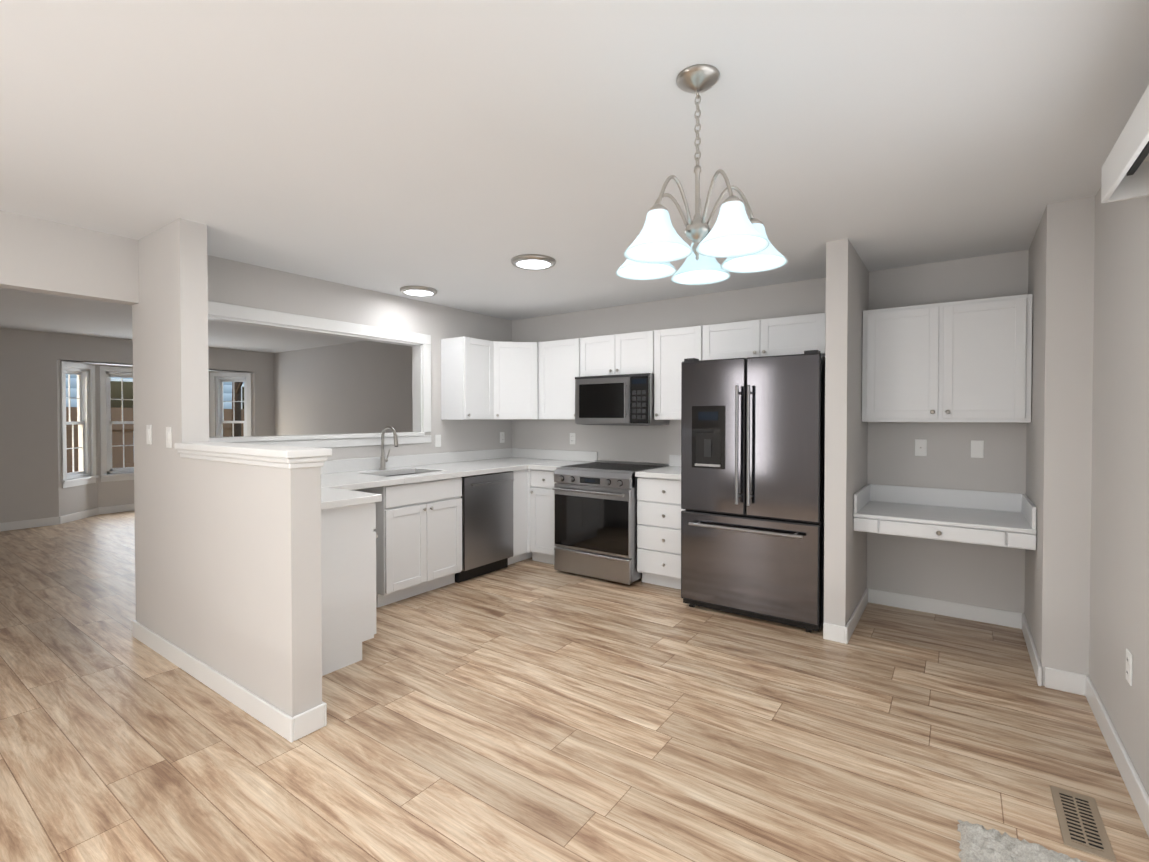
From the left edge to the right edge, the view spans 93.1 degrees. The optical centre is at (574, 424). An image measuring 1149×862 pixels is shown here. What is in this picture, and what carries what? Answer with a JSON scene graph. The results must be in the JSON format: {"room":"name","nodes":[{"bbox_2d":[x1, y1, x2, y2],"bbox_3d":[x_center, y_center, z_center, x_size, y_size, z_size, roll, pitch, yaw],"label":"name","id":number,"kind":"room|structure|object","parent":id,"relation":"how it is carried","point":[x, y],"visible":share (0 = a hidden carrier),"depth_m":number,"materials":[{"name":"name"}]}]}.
{"room":"kitchen","nodes":[
{"label":"kitchen","id":0,"kind":"room"},
{"bbox_2d":[0,210,138,304],"bbox_3d":[-3.488,-0.902,2.117,0.120,0.375,2.880,1,1,35],"label":"header beam","id":1,"kind":"structure","parent":0,"point":[37,255],"depth_m":3.00,"materials":[{"name":"paint"}]},
{"bbox_2d":[0,328,273,522],"bbox_3d":[-7.090,0.053,6.597,0.663,2.410,6.400,1,1,35],"label":"wall","id":2,"kind":"structure","parent":0,"point":[29,483],"depth_m":6.80,"materials":[{"name":"paint"}]},
{"bbox_2d":[0,504,134,531],"bbox_3d":[-7.048,1.209,6.520,0.514,0.100,5.898,1,1,35],"label":"baseboard","id":3,"kind":"structure","parent":2,"relation":"attached to","point":[91,512],"depth_m":6.92,"materials":[{"name":"white wood"}]},
{"bbox_2d":[60,361,251,487],"bbox_3d":[-6.080,-0.020,7.996,0.626,1.615,2.366,1,1,35],"label":"window","id":4,"kind":"structure","parent":2,"relation":"in","point":[110,473],"depth_m":7.58,"materials":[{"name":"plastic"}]},
{"bbox_2d":[132,218,208,649],"bbox_3d":[-2.365,0.101,3.180,0.740,2.410,0.130,1,1,35],"label":"column","id":5,"kind":"structure","parent":0,"point":[170,348],"depth_m":3.04,"materials":[{"name":"paint"}]},
{"bbox_2d":[146,425,151,444],"bbox_3d":[-2.487,0.056,3.180,0.070,0.115,0.010,1,1,35],"label":"light switch","id":6,"kind":"object","parent":5,"relation":"attached to","point":[148,434],"visible":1,"depth_m":3.17,"materials":[{"name":"white plastic"}]},
{"bbox_2d":[166,427,171,447],"bbox_3d":[-2.243,0.068,3.006,0.070,0.115,0.010,1,1,35],"label":"light switch","id":7,"kind":"object","parent":5,"relation":"attached to","point":[168,437],"visible":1,"depth_m":3.00,"materials":[{"name":"white plastic"}]},
{"bbox_2d":[182,458,321,716],"bbox_3d":[-1.602,0.722,2.648,1.130,1.183,0.130,1,1,35],"label":"wall","id":8,"kind":"structure","parent":0,"point":[252,602],"depth_m":2.44,"materials":[{"name":"paint"}]},
{"bbox_2d":[132,620,303,742],"bbox_3d":[-1.933,1.261,2.803,1.868,0.100,0.017,1,1,35],"label":"baseboard","id":9,"kind":"structure","parent":8,"relation":"attached to","point":[284,724],"depth_m":2.60,"materials":[{"name":"white wood"}]},
{"bbox_2d":[174,437,337,468],"bbox_3d":[-1.588,0.138,2.631,1.167,0.078,0.200,1,1,35],"label":"trim","id":10,"kind":"structure","parent":8,"relation":"on","point":[292,451],"depth_m":2.48,"materials":[{"name":"white wood"}]},
{"bbox_2d":[304,701,326,731],"bbox_3d":[-1.270,1.265,2.507,0.444,0.100,0.017,1,1,35],"label":"baseboard","id":11,"kind":"structure","parent":8,"relation":"attached to","point":[316,717],"depth_m":2.35,"materials":[{"name":"white wood"}]},
{"bbox_2d":[207,255,511,460],"bbox_3d":[-1.658,0.079,4.714,0.120,2.410,3.190,1,1,35],"label":"wall","id":12,"kind":"structure","parent":0,"point":[242,284],"depth_m":4.62,"materials":[{"name":"paint"}]},
{"bbox_2d":[208,301,430,431],"bbox_3d":[-1.984,-0.372,4.246,0.156,0.895,2.060,1,1,35],"label":"opening trim","id":13,"kind":"structure","parent":12,"relation":"attached to","point":[421,356],"depth_m":4.43,"materials":[{"name":"white wood"}]},
{"bbox_2d":[209,432,430,446],"bbox_3d":[-1.982,0.126,4.252,0.185,0.100,2.060,1,1,35],"label":"trim","id":14,"kind":"structure","parent":12,"relation":"on","point":[355,439],"depth_m":4.38,"materials":[{"name":"white wood"}]},
{"bbox_2d":[435,435,440,446],"bbox_3d":[-1.283,0.148,5.129,0.010,0.115,0.070,1,1,35],"label":"outlet","id":15,"kind":"object","parent":12,"relation":"attached to","point":[437,440],"visible":1,"depth_m":5.12,"materials":[{"name":"white plastic"}]},
{"bbox_2d":[441,336,493,419],"bbox_3d":[-1.010,-0.433,5.212,0.347,0.760,0.384,1,1,35],"label":"upper cabinet","id":16,"kind":"object","parent":12,"relation":"attached to","point":[467,378],"visible":0.98,"depth_m":5.09,"materials":[{"name":"white wood"}]},
{"bbox_2d":[500,432,504,442],"bbox_3d":[-0.775,0.133,5.848,0.008,0.115,0.070,1,1,35],"label":"outlet","id":17,"kind":"object","parent":12,"relation":"attached to","point":[502,438],"visible":1,"depth_m":5.85,"materials":[{"name":"white plastic"}]},
{"bbox_2d":[0,511,1148,861],"bbox_3d":[-2.969,1.337,3.816,10.900,0.080,6.800,1,1,35],"label":"floor","id":18,"kind":"structure","parent":0,"point":[528,711],"depth_m":2.29,"materials":[{"name":"brown wood"}]},
{"bbox_2d":[321,503,377,675],"bbox_3d":[-1.408,0.872,2.950,0.280,0.876,0.577,1,1,35],"label":"base cabinet","id":19,"kind":"object","parent":18,"relation":"on","point":[349,536],"visible":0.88,"depth_m":2.94,"materials":[{"name":"white wood"}]},
{"bbox_2d":[321,468,388,509],"bbox_3d":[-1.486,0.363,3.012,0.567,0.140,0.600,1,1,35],"label":"countertop","id":20,"kind":"structure","parent":19,"relation":"on","point":[342,480],"depth_m":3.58,"materials":[{"name":"stone"}]},
{"bbox_2d":[353,477,461,607],"bbox_3d":[-1.403,0.853,4.305,0.774,0.875,0.720,1,1,35],"label":"base cabinet","id":21,"kind":"object","parent":18,"relation":"on","point":[418,530],"visible":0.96,"depth_m":4.04,"materials":[{"name":"white wood"}]},
{"bbox_2d":[455,471,513,582],"bbox_3d":[-0.945,0.849,4.796,0.660,0.868,0.594,1,1,35],"label":"dishwasher","id":22,"kind":"object","parent":18,"relation":"on","point":[487,523],"visible":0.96,"depth_m":4.60,"materials":[{"name":"grey metal"}]},
{"bbox_2d":[508,469,555,564],"bbox_3d":[-0.465,0.838,5.329,1.121,0.875,0.817,1,1,35],"label":"base cabinet","id":23,"kind":"object","parent":18,"relation":"on","point":[533,515],"visible":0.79,"depth_m":4.97,"materials":[{"name":"white wood"}]},
{"bbox_2d":[321,448,552,485],"bbox_3d":[-1.288,0.343,4.455,0.780,0.140,3.184,1,1,35],"label":"countertop","id":24,"kind":"structure","parent":23,"relation":"on","point":[432,466],"depth_m":4.78,"materials":[{"name":"stone"}]},
{"bbox_2d":[379,426,397,469],"bbox_3d":[-1.522,0.188,4.512,0.227,0.366,0.096,1,1,35],"label":"faucet","id":25,"kind":"object","parent":24,"relation":"on","point":[383,460],"visible":0.98,"depth_m":4.53,"materials":[{"name":"silver metal"}]},
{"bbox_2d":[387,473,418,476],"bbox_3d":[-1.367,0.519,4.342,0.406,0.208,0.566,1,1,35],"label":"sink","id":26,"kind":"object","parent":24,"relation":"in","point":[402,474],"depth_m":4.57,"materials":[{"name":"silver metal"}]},
{"bbox_2d":[529,450,597,470],"bbox_3d":[-0.101,0.333,5.159,0.342,0.140,0.664,1,1,35],"label":"countertop","id":27,"kind":"structure","parent":23,"relation":"on","point":[549,461],"depth_m":5.41,"materials":[{"name":"stone"}]},
{"bbox_2d":[552,460,668,584],"bbox_3d":[0.314,0.816,4.791,0.760,0.935,0.761,1,1,35],"label":"range","id":28,"kind":"object","parent":18,"relation":"on","point":[595,519],"visible":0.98,"depth_m":4.51,"materials":[{"name":"silver metal"}]},
{"bbox_2d":[637,477,684,589],"bbox_3d":[0.873,0.850,4.484,0.496,0.875,0.649,1,1,35],"label":"base cabinet","id":29,"kind":"object","parent":18,"relation":"on","point":[659,509],"visible":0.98,"depth_m":4.28,"materials":[{"name":"white wood"}]},
{"bbox_2d":[635,455,680,479],"bbox_3d":[0.874,0.343,4.477,0.499,0.140,0.647,1,1,35],"label":"countertop","id":30,"kind":"structure","parent":29,"relation":"on","point":[673,471],"depth_m":4.38,"materials":[{"name":"stone"}]},
{"bbox_2d":[681,350,824,632],"bbox_3d":[1.359,0.412,3.925,0.916,1.764,0.936,1,1,35],"label":"refrigerator","id":31,"kind":"object","parent":18,"relation":"on","point":[752,475],"visible":0.94,"depth_m":3.55,"materials":[{"name":"grey metal"}]},
{"bbox_2d":[957,820,1085,861],"bbox_3d":[1.016,1.321,1.016,0.504,0.029,1.651,1,1,35],"label":"rug","id":32,"kind":"object","parent":18,"relation":"on","point":[979,843],"visible":0.98,"depth_m":1.68,"materials":[{"name":"beige fabric"}]},
{"bbox_2d":[1050,785,1116,861],"bbox_3d":[1.693,1.322,1.823,0.120,0.006,0.340,1,1,35],"label":"floor vent","id":33,"kind":"object","parent":18,"relation":"in","point":[1081,825],"visible":1,"depth_m":1.80,"materials":[{"name":"metal"}]},
{"bbox_2d":[0,0,1148,352],"bbox_3d":[-2.765,-1.161,3.636,10.200,0.100,6.600,1,1,35],"label":"ceiling","id":34,"kind":"structure","parent":0,"point":[458,154],"depth_m":2.01,"materials":[{"name":"paint"}]},
{"bbox_2d":[400,286,436,296],"bbox_3d":[-1.296,-1.108,4.532,0.300,0.030,0.300,1,1,35],"label":"recessed light","id":35,"kind":"object","parent":34,"relation":"in","point":[421,291],"visible":1,"depth_m":4.46,"materials":[{"name":"white glass"}]},
{"bbox_2d":[511,254,555,269],"bbox_3d":[-0.277,-1.097,3.688,0.300,0.030,0.300,1,1,35],"label":"recessed light","id":36,"kind":"object","parent":34,"relation":"in","point":[533,262],"visible":1,"depth_m":3.62,"materials":[{"name":"white glass"}]},
{"bbox_2d":[616,64,786,284],"bbox_3d":[0.371,-0.794,1.711,0.524,0.579,0.538,1,1,35],"label":"chandelier","id":37,"kind":"object","parent":34,"relation":"hanging from","point":[736,237],"visible":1,"depth_m":1.67,"materials":[{"name":"white glass"}]},
{"bbox_2d":[274,250,1028,612],"bbox_3d":[-0.914,0.057,6.264,10.200,2.410,0.200,1,1,35],"label":"wall","id":38,"kind":"structure","parent":0,"point":[354,388],"depth_m":4.17,"materials":[{"name":"paint"}]},
{"bbox_2d":[494,341,537,418],"bbox_3d":[-0.612,-0.438,5.537,0.620,0.760,0.619,1,1,35],"label":"upper cabinet","id":39,"kind":"object","parent":38,"relation":"attached to","point":[515,380],"visible":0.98,"depth_m":5.32,"materials":[{"name":"white wood"}]},
{"bbox_2d":[538,338,579,419],"bbox_3d":[-0.077,-0.434,5.325,0.509,0.760,0.347,1,1,35],"label":"upper cabinet","id":40,"kind":"object","parent":38,"relation":"attached to","point":[558,366],"visible":0.6,"depth_m":5.21,"materials":[{"name":"white wood"}]},
{"bbox_2d":[570,433,574,443],"bbox_3d":[-0.020,0.138,5.503,0.070,0.115,0.008,1,1,35],"label":"outlet","id":41,"kind":"object","parent":38,"relation":"attached to","point":[572,438],"visible":1,"depth_m":5.50,"materials":[{"name":"white plastic"}]},
{"bbox_2d":[580,330,653,376],"bbox_3d":[0.443,-0.626,4.953,0.760,0.366,0.347,1,1,35],"label":"upper cabinet","id":42,"kind":"object","parent":38,"relation":"attached to","point":[624,353],"visible":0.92,"depth_m":4.82,"materials":[{"name":"white wood"}]},
{"bbox_2d":[575,373,668,425],"bbox_3d":[0.414,-0.219,4.918,0.756,0.439,0.448,1,1,35],"label":"microwave","id":43,"kind":"object","parent":42,"relation":"attached to","point":[625,399],"visible":0.98,"depth_m":4.74,"materials":[{"name":"silver metal"}]},
{"bbox_2d":[654,325,702,419],"bbox_3d":[0.930,-0.424,4.611,0.426,0.760,0.347,1,1,35],"label":"upper cabinet","id":44,"kind":"object","parent":38,"relation":"attached to","point":[674,348],"visible":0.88,"depth_m":4.53,"materials":[{"name":"white wood"}]},
{"bbox_2d":[703,313,825,359],"bbox_3d":[1.522,-0.653,4.188,1.017,0.290,0.347,1,1,35],"label":"upper cabinet","id":45,"kind":"object","parent":38,"relation":"attached to","point":[793,335],"visible":0.81,"depth_m":4.07,"materials":[{"name":"white wood"}]},
{"bbox_2d":[915,439,926,455],"bbox_3d":[2.404,0.157,3.780,0.070,0.115,0.016,1,1,35],"label":"outlet","id":46,"kind":"object","parent":38,"relation":"attached to","point":[920,447],"visible":1,"depth_m":3.78,"materials":[{"name":"white plastic"}]},
{"bbox_2d":[853,484,1036,549],"bbox_3d":[2.307,0.555,3.445,0.887,0.235,0.680,1,1,35],"label":"desk","id":47,"kind":"object","parent":38,"relation":"attached to","point":[1002,519],"visible":1,"depth_m":3.40,"materials":[{"name":"white wood"}]},
{"bbox_2d":[871,589,1018,627],"bbox_3d":[2.501,1.248,3.728,0.895,0.100,0.014,1,1,35],"label":"baseboard","id":48,"kind":"structure","parent":38,"relation":"attached to","point":[934,606],"depth_m":3.70,"materials":[{"name":"white wood"}]},
{"bbox_2d":[862,294,1032,422],"bbox_3d":[2.399,-0.397,3.561,0.887,0.755,0.361,1,1,35],"label":"upper cabinet","id":49,"kind":"object","parent":38,"relation":"attached to","point":[964,361],"visible":1,"depth_m":3.41,"materials":[{"name":"white wood"}]},
{"bbox_2d":[971,440,983,457],"bbox_3d":[2.664,0.160,3.603,0.070,0.115,0.006,1,1,35],"label":"outlet","id":50,"kind":"object","parent":38,"relation":"attached to","point":[977,448],"visible":1,"depth_m":3.60,"materials":[{"name":"white plastic"}]},
{"bbox_2d":[824,239,868,626],"bbox_3d":[1.831,0.094,3.644,0.120,2.410,0.900,1,1,35],"label":"wall","id":51,"kind":"structure","parent":0,"point":[846,440],"depth_m":3.30,"materials":[{"name":"paint"}]},
{"bbox_2d":[839,588,870,643],"bbox_3d":[1.875,1.250,3.609,0.017,0.100,0.894,1,1,35],"label":"baseboard","id":52,"kind":"structure","parent":51,"relation":"attached to","point":[845,633],"depth_m":3.46,"materials":[{"name":"white wood"}]},
{"bbox_2d":[1024,187,1148,795],"bbox_3d":[1.173,0.135,0.740,0.375,2.410,6.400,1,1,35],"label":"wall","id":53,"kind":"structure","parent":0,"point":[1086,609],"depth_m":2.59,"materials":[{"name":"paint"}]},
{"bbox_2d":[1019,613,1050,687],"bbox_3d":[2.602,1.257,3.094,0.031,0.100,0.894,1,1,35],"label":"baseboard","id":54,"kind":"structure","parent":53,"relation":"attached to","point":[1023,624],"depth_m":2.91,"materials":[{"name":"white wood"}]},
{"bbox_2d":[1071,672,1148,836],"bbox_3d":[0.955,1.294,0.501,0.035,0.100,5.270,1,1,35],"label":"baseboard","id":55,"kind":"structure","parent":53,"relation":"attached to","point":[1081,684],"depth_m":2.12,"materials":[{"name":"white wood"}]},
{"bbox_2d":[1101,85,1148,202],"bbox_3d":[1.246,-0.816,0.963,0.125,0.125,2.170,1,1,35],"label":"valance","id":56,"kind":"object","parent":53,"relation":"attached to","point":[1125,171],"visible":1,"depth_m":1.70,"materials":[{"name":"white wood"}]},
{"bbox_2d":[1126,648,1132,685],"bbox_3d":[2.044,0.892,2.009,0.008,0.115,0.070,1,1,35],"label":"outlet","id":57,"kind":"object","parent":53,"relation":"attached to","point":[1129,658],"visible":1,"depth_m":1.99,"materials":[{"name":"white plastic"}]},
{"label":"outside","id":58,"kind":"structure","parent":0,"visible":0},
{"bbox_3d":[-12.362,1.454,8.637,90.000,0.150,80.000,1,1,35],"label":"ground","id":59,"kind":"structure","parent":58,"visible":0},
{"bbox_2d":[66,407,243,472],"bbox_3d":[-9.770,0.503,10.464,0.100,1.700,22.000,1,1,35],"label":"fence","id":60,"kind":"object","parent":59,"relation":"on","point":[117,439],"visible":0.04,"depth_m":11.12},
{"bbox_2d":[66,374,243,444],"bbox_3d":[-16.542,-2.889,15.216,8.300,8.350,18.800,1,1,35],"label":"house","id":61,"kind":"structure","parent":59,"relation":"on","point":[116,391],"depth_m":14.69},
{"bbox_2d":[231,382,242,436],"bbox_3d":[-8.903,-1.825,9.197,1.849,6.396,8.086,0,1,26],"label":"tree","id":62,"kind":"object","parent":59,"relation":"on","point":[237,397],"visible":0.04,"depth_m":11.95,"materials":[{"name":"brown plant"}]}
]}

